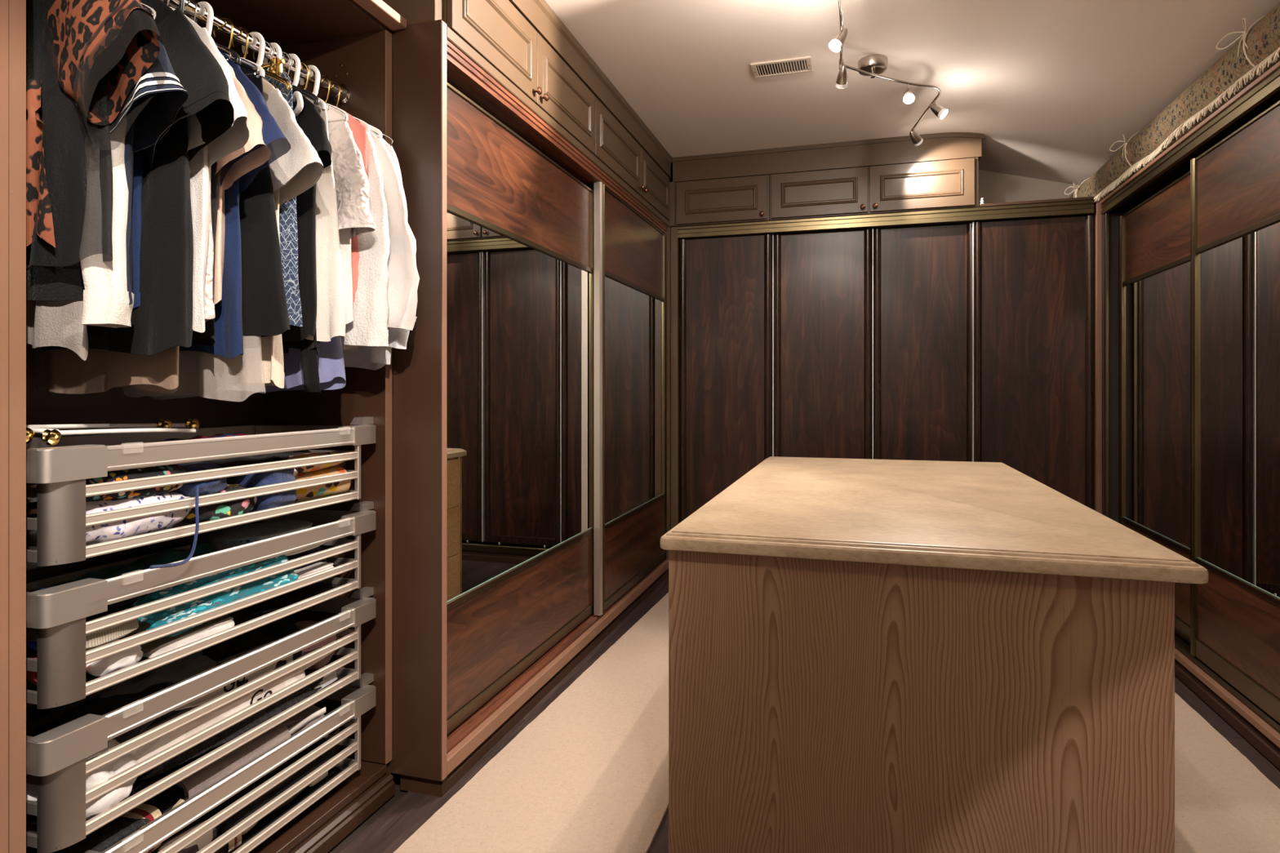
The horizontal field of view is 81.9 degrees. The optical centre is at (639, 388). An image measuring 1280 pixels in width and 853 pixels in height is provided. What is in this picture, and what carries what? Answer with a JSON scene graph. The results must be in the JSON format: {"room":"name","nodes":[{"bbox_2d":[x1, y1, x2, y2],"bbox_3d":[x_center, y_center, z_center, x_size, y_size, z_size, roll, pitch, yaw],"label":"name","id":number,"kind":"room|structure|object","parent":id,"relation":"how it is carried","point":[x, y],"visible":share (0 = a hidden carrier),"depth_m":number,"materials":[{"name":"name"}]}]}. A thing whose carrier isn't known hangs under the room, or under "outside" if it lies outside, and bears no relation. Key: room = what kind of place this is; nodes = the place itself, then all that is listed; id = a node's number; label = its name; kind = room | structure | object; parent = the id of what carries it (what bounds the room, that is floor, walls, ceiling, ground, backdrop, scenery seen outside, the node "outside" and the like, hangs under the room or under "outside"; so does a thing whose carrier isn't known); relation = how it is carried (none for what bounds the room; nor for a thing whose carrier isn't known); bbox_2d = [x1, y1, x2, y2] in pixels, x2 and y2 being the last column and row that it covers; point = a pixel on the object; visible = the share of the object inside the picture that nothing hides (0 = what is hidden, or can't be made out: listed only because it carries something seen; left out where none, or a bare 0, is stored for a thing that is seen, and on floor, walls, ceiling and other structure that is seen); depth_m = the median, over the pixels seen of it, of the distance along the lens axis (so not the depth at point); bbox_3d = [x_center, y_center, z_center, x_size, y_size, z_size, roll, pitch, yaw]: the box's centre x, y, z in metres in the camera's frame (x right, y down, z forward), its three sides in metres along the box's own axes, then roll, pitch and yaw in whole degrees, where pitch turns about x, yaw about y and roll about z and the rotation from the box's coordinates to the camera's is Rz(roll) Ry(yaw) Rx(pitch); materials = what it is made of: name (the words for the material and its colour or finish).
{"room":"walk-in closet","nodes":[
{"label":"walk-in closet","id":0,"kind":"room"},
{"bbox_2d":[327,568,1279,852],"bbox_3d":[0.680,1.245,2.179,3.780,0.090,7.165,0,0,17],"label":"floor","id":1,"kind":"structure","parent":0,"point":[386,829],"depth_m":2.28,"materials":[{"name":"brown"}]},
{"bbox_2d":[0,0,406,852],"bbox_3d":[-1.135,-0.135,1.584,0.521,2.670,1.388,0,0,17],"label":"open closet","id":2,"kind":"object","parent":1,"relation":"on","point":[348,42],"depth_m":2.01,"materials":[{"name":"brown wood"}]},
{"bbox_2d":[140,2,155,18],"bbox_3d":[-1.103,-0.801,1.474,0.417,0.214,0.013,0,0,23],"label":"clothes hanger","id":3,"kind":"object","parent":2,"relation":"hanging from","point":[151,8],"visible":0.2,"depth_m":1.39,"materials":[{"name":"white plastic"}]},
{"bbox_2d":[40,0,234,355],"bbox_3d":[-1.013,-0.420,1.436,0.619,0.713,0.108,0,0,23],"label":"shirt","id":4,"kind":"object","parent":3,"relation":"hanging from","point":[162,321],"visible":0.32,"depth_m":1.38,"materials":[{"name":"fabric"}]},
{"bbox_2d":[26,149,142,320],"bbox_3d":[-1.113,-0.455,1.442,0.390,0.643,0.080,0,0,15],"label":"blue tee","id":5,"kind":"object","parent":4,"relation":"attached to","point":[70,313],"visible":0.11,"depth_m":1.38,"materials":[{"name":"fabric"}]},
{"bbox_2d":[166,0,231,60],"bbox_3d":[-1.058,-0.798,1.625,0.409,0.203,0.004,0,0,19],"label":"clothes hanger","id":6,"kind":"object","parent":2,"relation":"hanging from","point":[168,1],"visible":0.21,"depth_m":1.56,"materials":[{"name":"silver metal"}]},
{"bbox_2d":[213,54,271,306],"bbox_3d":[-1.030,-0.470,1.607,0.568,0.612,0.092,0,0,19],"label":"shirt","id":7,"kind":"object","parent":6,"relation":"hanging from","point":[257,157],"visible":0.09,"depth_m":1.55,"materials":[{"name":"fabric"}]},
{"bbox_2d":[26,501,376,709],"bbox_3d":[-1.093,0.445,1.757,0.429,0.227,0.972,0,0,17],"label":"basket","id":8,"kind":"object","parent":2,"relation":"attached to","point":[55,616],"visible":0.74,"depth_m":1.53,"materials":[{"name":"silver metal"}]},
{"bbox_2d":[85,612,138,650],"bbox_3d":[-1.044,0.463,1.411,0.095,0.040,0.146,0,0,12],"label":"sock","id":9,"kind":"object","parent":8,"relation":"in","point":[101,637],"visible":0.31,"depth_m":1.40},
{"bbox_2d":[85,639,142,676],"bbox_3d":[-1.035,0.519,1.440,0.095,0.064,0.119,0,0,15],"label":"cloth","id":10,"kind":"object","parent":8,"relation":"in","point":[100,668],"visible":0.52,"depth_m":1.41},
{"bbox_2d":[51,542,213,586],"bbox_3d":[-1.086,0.396,1.712,0.184,0.054,0.463,0,0,13],"label":"shirt","id":11,"kind":"object","parent":8,"relation":"in","point":[170,555],"visible":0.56,"depth_m":1.64,"materials":[{"name":"fabric"}]},
{"bbox_2d":[85,605,229,653],"bbox_3d":[-1.050,0.497,1.587,0.196,0.075,0.281,0,0,17],"label":"sweater","id":12,"kind":"object","parent":8,"relation":"in","point":[143,626],"visible":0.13,"depth_m":1.51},
{"bbox_2d":[142,617,234,657],"bbox_3d":[-0.976,0.534,1.595,0.066,0.034,0.207,0,0,20],"label":"cloth","id":13,"kind":"object","parent":8,"relation":"in","point":[228,623],"visible":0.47,"depth_m":1.57,"materials":[{"name":"fabric"}]},
{"bbox_2d":[120,554,297,637],"bbox_3d":[-0.969,0.449,1.683,0.124,0.133,0.426,0,0,19],"label":"sweater","id":14,"kind":"object","parent":8,"relation":"in","point":[166,616],"visible":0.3,"depth_m":1.61,"materials":[{"name":"fabric"}]},
{"bbox_2d":[190,520,312,551],"bbox_3d":[-0.993,0.390,1.910,0.184,0.071,0.299,0,0,29],"label":"sweatshirt","id":15,"kind":"object","parent":8,"relation":"in","point":[219,540],"visible":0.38,"depth_m":1.84,"materials":[{"name":"black fabric"}]},
{"bbox_2d":[26,586,376,852],"bbox_3d":[-1.093,0.698,1.757,0.429,0.227,0.972,0,0,17],"label":"basket","id":16,"kind":"object","parent":2,"relation":"attached to","point":[56,763],"visible":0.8,"depth_m":1.50,"materials":[{"name":"silver metal"}]},
{"bbox_2d":[26,739,137,821],"bbox_3d":[-1.055,0.727,1.401,0.148,0.145,0.199,0,0,17],"label":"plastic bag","id":17,"kind":"object","parent":16,"relation":"in","point":[110,800],"visible":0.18,"depth_m":1.38,"materials":[{"name":"plastic"}]},
{"bbox_2d":[137,669,324,779],"bbox_3d":[-0.957,0.780,1.762,0.131,0.043,0.544,0,0,18],"label":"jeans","id":18,"kind":"object","parent":16,"relation":"in","point":[235,731],"visible":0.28,"depth_m":1.69,"materials":[{"name":"fabric"}]},
{"bbox_2d":[123,668,305,763],"bbox_3d":[-0.958,0.735,1.677,0.079,0.062,0.516,0,0,18],"label":"sweater","id":19,"kind":"object","parent":18,"relation":"on","point":[148,750],"visible":0.31,"depth_m":1.61,"materials":[{"name":"white fabric"}]},
{"bbox_2d":[47,682,176,742],"bbox_3d":[-1.080,0.670,1.527,0.185,0.080,0.258,0,0,17],"label":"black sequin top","id":20,"kind":"object","parent":19,"relation":"on","point":[98,706],"visible":0.38,"depth_m":1.48,"materials":[{"name":"fabric"}]},
{"bbox_2d":[267,640,334,673],"bbox_3d":[-0.882,0.705,1.927,0.064,0.050,0.228,0,0,19],"label":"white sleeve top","id":21,"kind":"object","parent":19,"relation":"on","point":[305,667],"visible":0.16,"depth_m":1.93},
{"bbox_2d":[173,640,303,711],"bbox_3d":[-0.961,0.668,1.745,0.106,0.050,0.384,0,0,18],"label":"sweater","id":22,"kind":"object","parent":21,"relation":"on","point":[246,679],"visible":0.36,"depth_m":1.72,"materials":[{"name":"black fabric"}]},
{"bbox_3d":[-1.048,0.644,1.877,0.207,0.053,0.353,0,0,23],"label":"hoodie","id":23,"kind":"object","parent":16,"relation":"in","visible":0},
{"bbox_2d":[56,650,217,710],"bbox_3d":[-1.089,0.642,1.664,0.182,0.049,0.318,0,0,14],"label":"shirt","id":24,"kind":"object","parent":23,"relation":"on","point":[175,671],"visible":0.46,"depth_m":1.62,"materials":[{"name":"fabric"}]},
{"bbox_2d":[26,417,376,566],"bbox_3d":[-1.093,0.196,1.757,0.429,0.227,0.972,0,0,17],"label":"basket","id":25,"kind":"object","parent":2,"relation":"attached to","point":[60,471],"visible":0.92,"depth_m":1.51,"materials":[{"name":"silver metal"}]},
{"bbox_2d":[26,418,199,445],"bbox_3d":[-1.074,0.084,1.518,0.125,0.035,0.473,0,0,7],"label":"clothes hanger","id":26,"kind":"object","parent":25,"relation":"on","point":[51,434],"visible":0.91,"depth_m":1.47,"materials":[{"name":"white metal"}]},
{"bbox_2d":[85,492,191,546],"bbox_3d":[-1.035,0.252,1.462,0.131,0.100,0.306,0,0,13],"label":"swimsuit","id":27,"kind":"object","parent":25,"relation":"in","point":[105,532],"visible":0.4,"depth_m":1.43,"materials":[{"name":"fabric"}]},
{"bbox_2d":[35,464,186,502],"bbox_3d":[-1.040,0.184,1.463,0.140,0.072,0.269,0,0,20],"label":"swimsuit","id":28,"kind":"object","parent":27,"relation":"on","point":[139,473],"visible":0.35,"depth_m":1.45,"materials":[{"name":"fabric"}]},
{"bbox_2d":[149,462,226,568],"bbox_3d":[-0.974,0.258,1.544,0.118,0.189,0.299,0,0,-4],"label":"navy bikini","id":29,"kind":"object","parent":25,"relation":"in","point":[195,489],"visible":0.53,"depth_m":1.58,"materials":[{"name":"fabric"}]},
{"bbox_2d":[177,484,257,524],"bbox_3d":[-0.968,0.262,1.663,0.112,0.081,0.229,0,0,25],"label":"clothing","id":30,"kind":"object","parent":25,"relation":"in","point":[229,508],"visible":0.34,"depth_m":1.64,"materials":[{"name":"fabric"}]},
{"bbox_2d":[170,449,311,466],"bbox_3d":[-1.067,0.161,1.776,0.251,0.040,0.619,0,0,15],"label":"leggings","id":31,"kind":"object","parent":25,"relation":"in","point":[284,455],"visible":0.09,"depth_m":1.81,"materials":[{"name":"fabric"}]},
{"bbox_2d":[232,461,296,512],"bbox_3d":[-0.922,0.241,1.819,0.115,0.121,0.133,0,0,11],"label":"shorts","id":32,"kind":"object","parent":25,"relation":"in","point":[254,480],"visible":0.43,"depth_m":1.77,"materials":[{"name":"fabric"}]},
{"bbox_2d":[293,466,351,503],"bbox_3d":[-0.882,0.260,1.964,0.091,0.088,0.229,0,0,22],"label":"yellow swimsuit","id":33,"kind":"object","parent":25,"relation":"in","point":[315,492],"visible":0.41,"depth_m":1.96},
{"bbox_2d":[283,452,343,472],"bbox_3d":[-0.876,0.193,1.982,0.105,0.045,0.201,0,0,21],"label":"wrap","id":34,"kind":"object","parent":33,"relation":"on","point":[313,468],"visible":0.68,"depth_m":1.93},
{"bbox_2d":[26,672,376,852],"bbox_3d":[-1.093,0.952,1.757,0.429,0.227,0.972,0,0,17],"label":"basket","id":35,"kind":"object","parent":2,"relation":"attached to","point":[357,698],"visible":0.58,"depth_m":1.77,"materials":[{"name":"silver metal"}]},
{"bbox_2d":[51,803,161,852],"bbox_3d":[-1.065,0.903,1.436,0.132,0.092,0.227,0,0,13],"label":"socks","id":36,"kind":"object","parent":35,"relation":"in","point":[122,827],"visible":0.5,"depth_m":1.44,"materials":[{"name":"fabric"}]},
{"bbox_2d":[142,784,188,843],"bbox_3d":[-1.052,0.914,1.609,0.175,0.076,0.224,0,0,17],"label":"sweater","id":37,"kind":"object","parent":35,"relation":"in","point":[170,798],"visible":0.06,"depth_m":1.58,"materials":[{"name":"black fabric"}]},
{"bbox_2d":[176,723,290,798],"bbox_3d":[-0.978,0.881,1.742,0.127,0.094,0.297,0,0,20],"label":"fleece","id":38,"kind":"object","parent":37,"relation":"on","point":[200,780],"visible":0.44,"depth_m":1.70},
{"bbox_2d":[151,822,217,852],"bbox_3d":[-1.018,1.010,1.581,0.123,0.074,0.262,0,0,17],"label":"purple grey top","id":39,"kind":"object","parent":35,"relation":"on","point":[194,849],"visible":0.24,"depth_m":1.61,"materials":[{"name":"fabric"}]},
{"bbox_2d":[157,820,213,852],"bbox_3d":[-0.979,0.983,1.591,0.008,0.060,0.121,0,0,25],"label":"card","id":40,"kind":"object","parent":39,"relation":"on","point":[206,838],"visible":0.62,"depth_m":1.61,"materials":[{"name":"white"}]},
{"bbox_2d":[195,737,335,834],"bbox_3d":[-0.927,0.996,1.861,0.118,0.088,0.415,0,0,17],"label":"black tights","id":41,"kind":"object","parent":35,"relation":"on","point":[245,812],"visible":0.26,"depth_m":1.81,"materials":[{"name":"fabric"}]},
{"bbox_2d":[281,705,325,736],"bbox_3d":[-0.934,0.875,1.934,0.154,0.065,0.186,0,0,37],"label":"sweatshirt","id":42,"kind":"object","parent":35,"relation":"in","point":[308,716],"visible":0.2,"depth_m":1.92,"materials":[{"name":"white fabric"}]},
{"bbox_2d":[161,0,241,64],"bbox_3d":[-1.048,-0.801,1.658,0.419,0.210,0.014,0,0,23],"label":"clothes hanger","id":43,"kind":"object","parent":2,"relation":"hanging from","point":[237,57],"visible":0.17,"depth_m":1.59,"materials":[{"name":"black plastic"}]},
{"bbox_2d":[178,50,291,359],"bbox_3d":[-1.016,-0.420,1.640,0.631,0.712,0.092,0,0,23],"label":"shirt","id":44,"kind":"object","parent":43,"relation":"hanging from","point":[228,335],"visible":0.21,"depth_m":1.58,"materials":[{"name":"fabric"}]},
{"bbox_2d":[191,1,265,77],"bbox_3d":[-1.027,-0.801,1.730,0.417,0.214,0.013,0,0,24],"label":"clothes hanger","id":45,"kind":"object","parent":2,"relation":"hanging from","point":[205,4],"visible":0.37,"depth_m":1.71,"materials":[{"name":"white plastic"}]},
{"bbox_2d":[213,17,291,90],"bbox_3d":[-1.010,-0.799,1.788,0.418,0.204,0.012,0,0,20],"label":"clothes hanger","id":46,"kind":"object","parent":2,"relation":"hanging from","point":[288,86],"visible":0.38,"depth_m":1.74,"materials":[{"name":"gold metal"}]},
{"bbox_2d":[177,77,323,388],"bbox_3d":[-1.001,-0.387,1.776,0.606,0.778,0.091,0,0,20],"label":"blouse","id":47,"kind":"object","parent":46,"relation":"hanging from","point":[261,363],"visible":0.23,"depth_m":1.73,"materials":[{"name":"fabric"}]},
{"bbox_2d":[231,57,289,337],"bbox_3d":[-1.007,-0.443,1.728,0.480,0.667,0.118,0,0,25],"label":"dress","id":48,"kind":"object","parent":47,"relation":"attached to","point":[264,312],"visible":0.21,"depth_m":1.64,"materials":[{"name":"fabric"}]},
{"bbox_2d":[262,71,302,326],"bbox_3d":[-0.977,-0.444,1.829,0.419,0.627,0.100,0,0,27],"label":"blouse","id":49,"kind":"object","parent":47,"relation":"attached to","point":[288,232],"visible":0.16,"depth_m":1.73,"materials":[{"name":"fabric"}]},
{"bbox_2d":[281,89,331,342],"bbox_3d":[-0.968,-0.445,1.871,0.481,0.662,0.108,0,0,20],"label":"black tee","id":50,"kind":"object","parent":49,"relation":"attached to","point":[309,120],"visible":0.26,"depth_m":1.81,"materials":[{"name":"fabric"}]},
{"bbox_2d":[282,330,320,391],"bbox_3d":[-0.976,-0.384,1.901,0.376,0.784,0.073,0,0,17],"label":"camisole","id":51,"kind":"object","parent":50,"relation":"hanging from","point":[309,348],"visible":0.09,"depth_m":1.85,"materials":[{"name":"fabric"}]},
{"bbox_2d":[231,26,284,75],"bbox_3d":[-0.995,-0.824,1.836,0.320,0.153,0.026,0,0,27],"label":"clothes hanger","id":52,"kind":"object","parent":2,"relation":"hanging from","point":[276,64],"visible":0.48,"depth_m":1.77,"materials":[{"name":"gold metal"}]},
{"bbox_2d":[241,31,319,105],"bbox_3d":[-0.983,-0.802,1.877,0.419,0.211,0.013,0,0,20],"label":"clothes hanger","id":53,"kind":"object","parent":2,"relation":"hanging from","point":[262,43],"visible":0.34,"depth_m":1.86,"materials":[{"name":"white plastic"}]},
{"bbox_2d":[281,51,346,121],"bbox_3d":[-0.956,-0.798,1.967,0.409,0.203,0.004,0,0,17],"label":"clothes hanger","id":54,"kind":"object","parent":2,"relation":"hanging from","point":[290,60],"visible":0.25,"depth_m":1.92,"materials":[{"name":"white plastic"}]},
{"bbox_2d":[228,336,346,393],"bbox_3d":[-0.957,-0.382,1.967,0.380,0.788,0.088,0,0,17],"label":"shirt","id":55,"kind":"object","parent":54,"relation":"hanging from","point":[331,363],"visible":0.04,"depth_m":1.92,"materials":[{"name":"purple fabric"}]},
{"bbox_2d":[292,91,346,342],"bbox_3d":[-0.949,-0.447,1.921,0.454,0.658,0.133,0,0,29],"label":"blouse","id":56,"kind":"object","parent":2,"relation":"in","point":[331,320],"visible":0.28,"depth_m":1.84,"materials":[{"name":"fabric"}]},
{"bbox_2d":[325,106,375,324],"bbox_3d":[-0.907,-0.470,1.978,0.509,0.612,0.101,0,0,25],"label":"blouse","id":57,"kind":"object","parent":56,"relation":"attached to","point":[355,218],"visible":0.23,"depth_m":1.89,"materials":[{"name":"fabric"}]},
{"bbox_2d":[289,62,360,122],"bbox_3d":[-0.937,-0.799,2.032,0.409,0.204,0.006,0,0,19],"label":"clothes hanger","id":58,"kind":"object","parent":2,"relation":"hanging from","point":[303,63],"visible":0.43,"depth_m":2.02,"materials":[{"name":"gold metal"}]},
{"bbox_2d":[333,105,368,309],"bbox_3d":[-0.920,-0.490,2.031,0.424,0.573,0.068,0,0,19],"label":"shirt","id":59,"kind":"object","parent":58,"relation":"hanging from","point":[358,130],"visible":0.12,"depth_m":1.96,"materials":[{"name":"pink fabric"}]},
{"bbox_2d":[298,65,369,131],"bbox_3d":[-0.926,-0.801,2.068,0.417,0.214,0.013,0,0,21],"label":"clothes hanger","id":60,"kind":"object","parent":2,"relation":"hanging from","point":[313,68],"visible":0.32,"depth_m":2.06,"materials":[{"name":"white plastic"}]},
{"bbox_2d":[341,131,390,346],"bbox_3d":[-0.905,-0.444,2.051,0.520,0.664,0.105,0,0,21],"label":"shirt","id":61,"kind":"object","parent":60,"relation":"hanging from","point":[369,326],"visible":0.13,"depth_m":1.95,"materials":[{"name":"fabric"}]},
{"bbox_2d":[311,74,382,137],"bbox_3d":[-0.912,-0.797,2.114,0.417,0.207,0.011,0,0,19],"label":"clothes hanger","id":62,"kind":"object","parent":2,"relation":"hanging from","point":[372,128],"visible":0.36,"depth_m":2.10,"materials":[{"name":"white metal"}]},
{"bbox_2d":[342,129,419,370],"bbox_3d":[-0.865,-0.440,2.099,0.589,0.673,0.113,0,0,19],"label":"shirt","id":63,"kind":"object","parent":62,"relation":"hanging from","point":[403,279],"visible":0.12,"depth_m":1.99,"materials":[{"name":"white fabric"}]},
{"bbox_2d":[321,80,393,144],"bbox_3d":[-0.901,-0.799,2.153,0.409,0.204,0.006,0,0,15],"label":"clothes hanger","id":64,"kind":"object","parent":2,"relation":"hanging from","point":[332,81],"visible":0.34,"depth_m":2.14,"materials":[{"name":"gold metal"}]},
{"label":"clothes hanger","id":65,"kind":"object","parent":2,"relation":"hanging from","visible":0},
{"bbox_2d":[119,45,189,304],"bbox_3d":[-1.042,-0.460,1.372,0.587,0.633,0.106,0,0,25],"label":"polo shirt","id":66,"kind":"object","parent":65,"relation":"hanging from","point":[143,133],"visible":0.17,"depth_m":1.31,"materials":[{"name":"black fabric"}]},
{"bbox_3d":[-1.095,-0.799,1.500,0.409,0.204,0.006,0,0,17],"label":"clothes hanger","id":67,"kind":"object","parent":2,"relation":"hanging from","visible":0},
{"bbox_2d":[31,320,179,394],"bbox_3d":[-1.093,-0.383,1.500,0.413,0.786,0.081,0,0,17],"label":"shirt","id":68,"kind":"object","parent":67,"relation":"hanging from","point":[61,371],"visible":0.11,"depth_m":1.48,"materials":[{"name":"fabric"}]},
{"bbox_3d":[-1.088,-0.801,1.526,0.417,0.214,0.013,0,0,21],"label":"clothes hanger","id":69,"kind":"object","parent":2,"relation":"hanging from","visible":0},
{"bbox_2d":[169,6,248,333],"bbox_3d":[-0.996,-0.443,1.495,0.579,0.666,0.113,0,0,21],"label":"shirt","id":70,"kind":"object","parent":69,"relation":"hanging from","point":[237,136],"visible":0.19,"depth_m":1.43,"materials":[{"name":"fabric"}]},
{"bbox_3d":[-1.068,-0.801,1.593,0.419,0.210,0.013,0,0,21],"label":"clothes hanger","id":71,"kind":"object","parent":2,"relation":"hanging from","visible":0},
{"bbox_2d":[179,161,217,347],"bbox_3d":[-1.042,-0.430,1.577,0.478,0.693,0.076,0,0,21],"label":"dress","id":72,"kind":"object","parent":71,"relation":"hanging from","point":[207,337],"visible":0.06,"depth_m":1.52,"materials":[{"name":"fabric"}]},
{"label":"clothes hanger","id":73,"kind":"object","parent":2,"relation":"hanging from","visible":0},
{"bbox_2d":[26,245,84,307],"bbox_3d":[-1.124,-0.458,1.347,0.487,0.637,0.092,0,0,20],"label":"black knit top","id":74,"kind":"object","parent":73,"relation":"hanging from","point":[45,283],"visible":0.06,"depth_m":1.29,"materials":[{"name":"fabric"}]},
{"bbox_2d":[346,19,670,797],"bbox_3d":[-0.494,0.062,3.533,0.636,2.275,2.710,0,0,17],"label":"wardrobe","id":75,"kind":"object","parent":1,"relation":"on","point":[531,383],"visible":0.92,"depth_m":2.66,"materials":[{"name":"brown wood"}]},
{"bbox_2d":[446,211,591,601],"bbox_3d":[-0.430,0.054,2.878,0.008,1.213,1.348,0,0,17],"label":"mirror","id":76,"kind":"object","parent":75,"relation":"on","point":[518,309],"depth_m":2.72,"materials":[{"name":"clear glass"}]},
{"bbox_2d":[443,0,595,154],"bbox_3d":[-0.672,-1.213,2.882,0.666,0.278,1.248,0,0,17],"label":"upper cabinet","id":77,"kind":"object","parent":75,"relation":"on","point":[495,29],"visible":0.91,"depth_m":2.68,"materials":[{"name":"beige paint"}]},
{"bbox_2d":[382,0,443,24],"bbox_3d":[-0.885,-1.268,2.270,0.607,0.384,0.045,0,0,17],"label":"trim","id":78,"kind":"structure","parent":77,"relation":"attached to","point":[414,11],"depth_m":2.18,"materials":[{"name":"beige paint"}]},
{"bbox_2d":[593,96,669,220],"bbox_3d":[-0.296,-1.213,4.144,0.666,0.278,1.383,0,0,17],"label":"upper cabinet","id":79,"kind":"object","parent":75,"relation":"on","point":[615,147],"visible":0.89,"depth_m":3.88,"materials":[{"name":"beige paint"}]},
{"bbox_2d":[508,0,672,177],"bbox_3d":[-0.488,-1.416,3.528,0.651,0.127,2.683,0,0,17],"label":"trim","id":80,"kind":"structure","parent":79,"relation":"on","point":[538,13],"depth_m":3.29,"materials":[{"name":"beige paint"}]},
{"bbox_2d":[604,275,662,524],"bbox_3d":[-0.025,0.054,4.111,0.008,1.213,1.183,0,0,17],"label":"mirror","id":81,"kind":"object","parent":75,"relation":"on","point":[633,314],"depth_m":4.04,"materials":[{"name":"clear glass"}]},
{"bbox_2d":[393,592,668,852],"bbox_3d":[-0.059,1.194,2.715,0.681,0.011,3.683,0,0,17],"label":"carpet runner","id":82,"kind":"object","parent":1,"relation":"on","point":[589,774],"visible":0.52,"depth_m":2.27,"materials":[{"name":"carpet"}]},
{"bbox_2d":[670,196,1127,529],"bbox_3d":[1.408,0.071,4.690,3.580,2.258,0.606,0,0,17],"label":"wardrobe","id":83,"kind":"object","parent":1,"relation":"on","point":[966,334],"visible":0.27,"depth_m":4.41,"materials":[{"name":"brown wood"}]},
{"bbox_2d":[668,174,769,227],"bbox_3d":[0.562,-1.185,4.919,0.659,0.282,0.651,0,0,17],"label":"upper cabinet","id":84,"kind":"object","parent":83,"relation":"on","point":[744,198],"visible":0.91,"depth_m":4.63,"materials":[{"name":"beige paint"}]},
{"bbox_2d":[769,157,977,220],"bbox_3d":[1.447,-1.185,4.655,1.184,0.282,0.651,0,0,17],"label":"upper cabinet","id":85,"kind":"object","parent":83,"relation":"on","point":[953,183],"visible":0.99,"depth_m":4.36,"materials":[{"name":"beige paint"}]},
{"bbox_2d":[672,132,983,182],"bbox_3d":[1.172,-1.403,4.778,1.813,0.152,0.652,0,0,17],"label":"trim","id":86,"kind":"structure","parent":85,"relation":"on","point":[944,148],"depth_m":4.45,"materials":[{"name":"beige paint"}]},
{"bbox_2d":[668,550,1174,852],"bbox_3d":[0.809,0.780,2.444,0.991,0.840,1.883,0,0,17],"label":"base cabinet","id":87,"kind":"object","parent":1,"relation":"on","point":[815,706],"visible":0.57,"depth_m":1.53,"materials":[{"name":"brown wood"}]},
{"bbox_2d":[660,456,1208,584],"bbox_3d":[0.824,0.340,2.440,1.050,0.040,1.963,0,0,17],"label":"countertop","id":88,"kind":"structure","parent":87,"relation":"on","point":[984,516],"depth_m":1.77,"materials":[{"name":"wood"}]},
{"bbox_2d":[1099,61,1279,770],"bbox_3d":[2.336,0.088,2.353,0.626,2.224,3.305,0,0,17],"label":"wardrobe","id":89,"kind":"object","parent":1,"relation":"on","point":[1191,268],"visible":0.84,"depth_m":2.84,"materials":[{"name":"brown wood"}]},
{"bbox_2d":[1124,261,1190,548],"bbox_3d":[2.426,0.067,3.437,0.008,1.218,0.981,0,0,17],"label":"mirror","id":90,"kind":"object","parent":89,"relation":"on","point":[1157,302],"depth_m":3.45,"materials":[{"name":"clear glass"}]},
{"bbox_2d":[1064,2,1279,202],"bbox_3d":[2.252,-1.146,2.835,0.285,0.252,3.620,0,0,17],"label":"rolled rug","id":91,"kind":"object","parent":89,"relation":"on","point":[1258,50],"visible":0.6,"depth_m":2.86,"materials":[{"name":"beige fabric"}]},
{"bbox_2d":[1197,221,1279,597],"bbox_3d":[2.042,0.067,2.282,0.008,1.218,1.428,0,0,17],"label":"mirror","id":92,"kind":"object","parent":89,"relation":"on","point":[1238,273],"depth_m":2.63,"materials":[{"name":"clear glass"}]},
{"bbox_2d":[1174,692,1279,852],"bbox_3d":[1.630,1.194,2.212,0.588,0.011,3.670,0,0,17],"label":"carpet runner","id":93,"kind":"object","parent":1,"relation":"on","point":[1224,803],"visible":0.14,"depth_m":2.16,"materials":[{"name":"carpet"}]},
{"bbox_2d":[670,169,1080,256],"bbox_3d":[1.539,-0.180,5.061,3.780,2.760,0.060,0,0,17],"label":"wall","id":94,"kind":"structure","parent":0,"point":[993,187],"depth_m":4.77,"materials":[{"name":"white paint"}]},
{"bbox_2d":[545,0,1279,185],"bbox_3d":[0.594,-1.348,1.889,3.780,0.424,6.560,0,0,17],"label":"ceiling","id":95,"kind":"structure","parent":0,"point":[1050,86],"depth_m":3.29,"materials":[{"name":"white paint"}]},
{"bbox_2d":[750,55,813,78],"bbox_3d":[0.651,-1.474,3.386,0.270,0.011,0.158,0,0,17],"label":"ceiling vent","id":96,"kind":"object","parent":95,"relation":"in","point":[803,64],"visible":1,"depth_m":3.38,"materials":[{"name":"metal"}]},
{"bbox_2d":[828,0,947,146],"bbox_3d":[1.019,-1.391,3.173,0.336,0.178,1.941,0,0,35],"label":"track light","id":97,"kind":"object","parent":95,"relation":"attached to","point":[872,65],"visible":1,"depth_m":3.29,"materials":[{"name":"silver metal"}]},
{"label":"clothes hanger","id":98,"kind":"object","parent":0,"visible":0},
{"bbox_2d":[26,137,133,328],"bbox_3d":[-1.093,-0.443,1.353,0.418,0.666,0.094,0,0,19],"label":"shirt","id":99,"kind":"object","parent":98,"relation":"hanging from","point":[106,300],"visible":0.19,"depth_m":1.28,"materials":[{"name":"fabric"}]},
{"label":"clothes hanger","id":100,"kind":"object","parent":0,"visible":0},
{"bbox_2d":[204,166,215,322],"bbox_3d":[-1.043,-0.450,1.551,0.465,0.653,0.090,0,0,22],"label":"lace top","id":101,"kind":"object","parent":100,"relation":"hanging from","point":[209,305],"visible":0.02,"depth_m":1.46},
{"bbox_3d":[-1.146,-0.801,1.331,0.419,0.210,0.013,0,0,21],"label":"clothes hanger","id":102,"kind":"object","parent":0,"visible":0},
{"bbox_2d":[26,0,168,267],"bbox_3d":[-1.073,-0.490,1.295,0.647,0.573,0.093,0,0,21],"label":"shirt","id":103,"kind":"object","parent":102,"relation":"hanging from","point":[86,60],"visible":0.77,"depth_m":1.25,"materials":[{"name":"fabric"}]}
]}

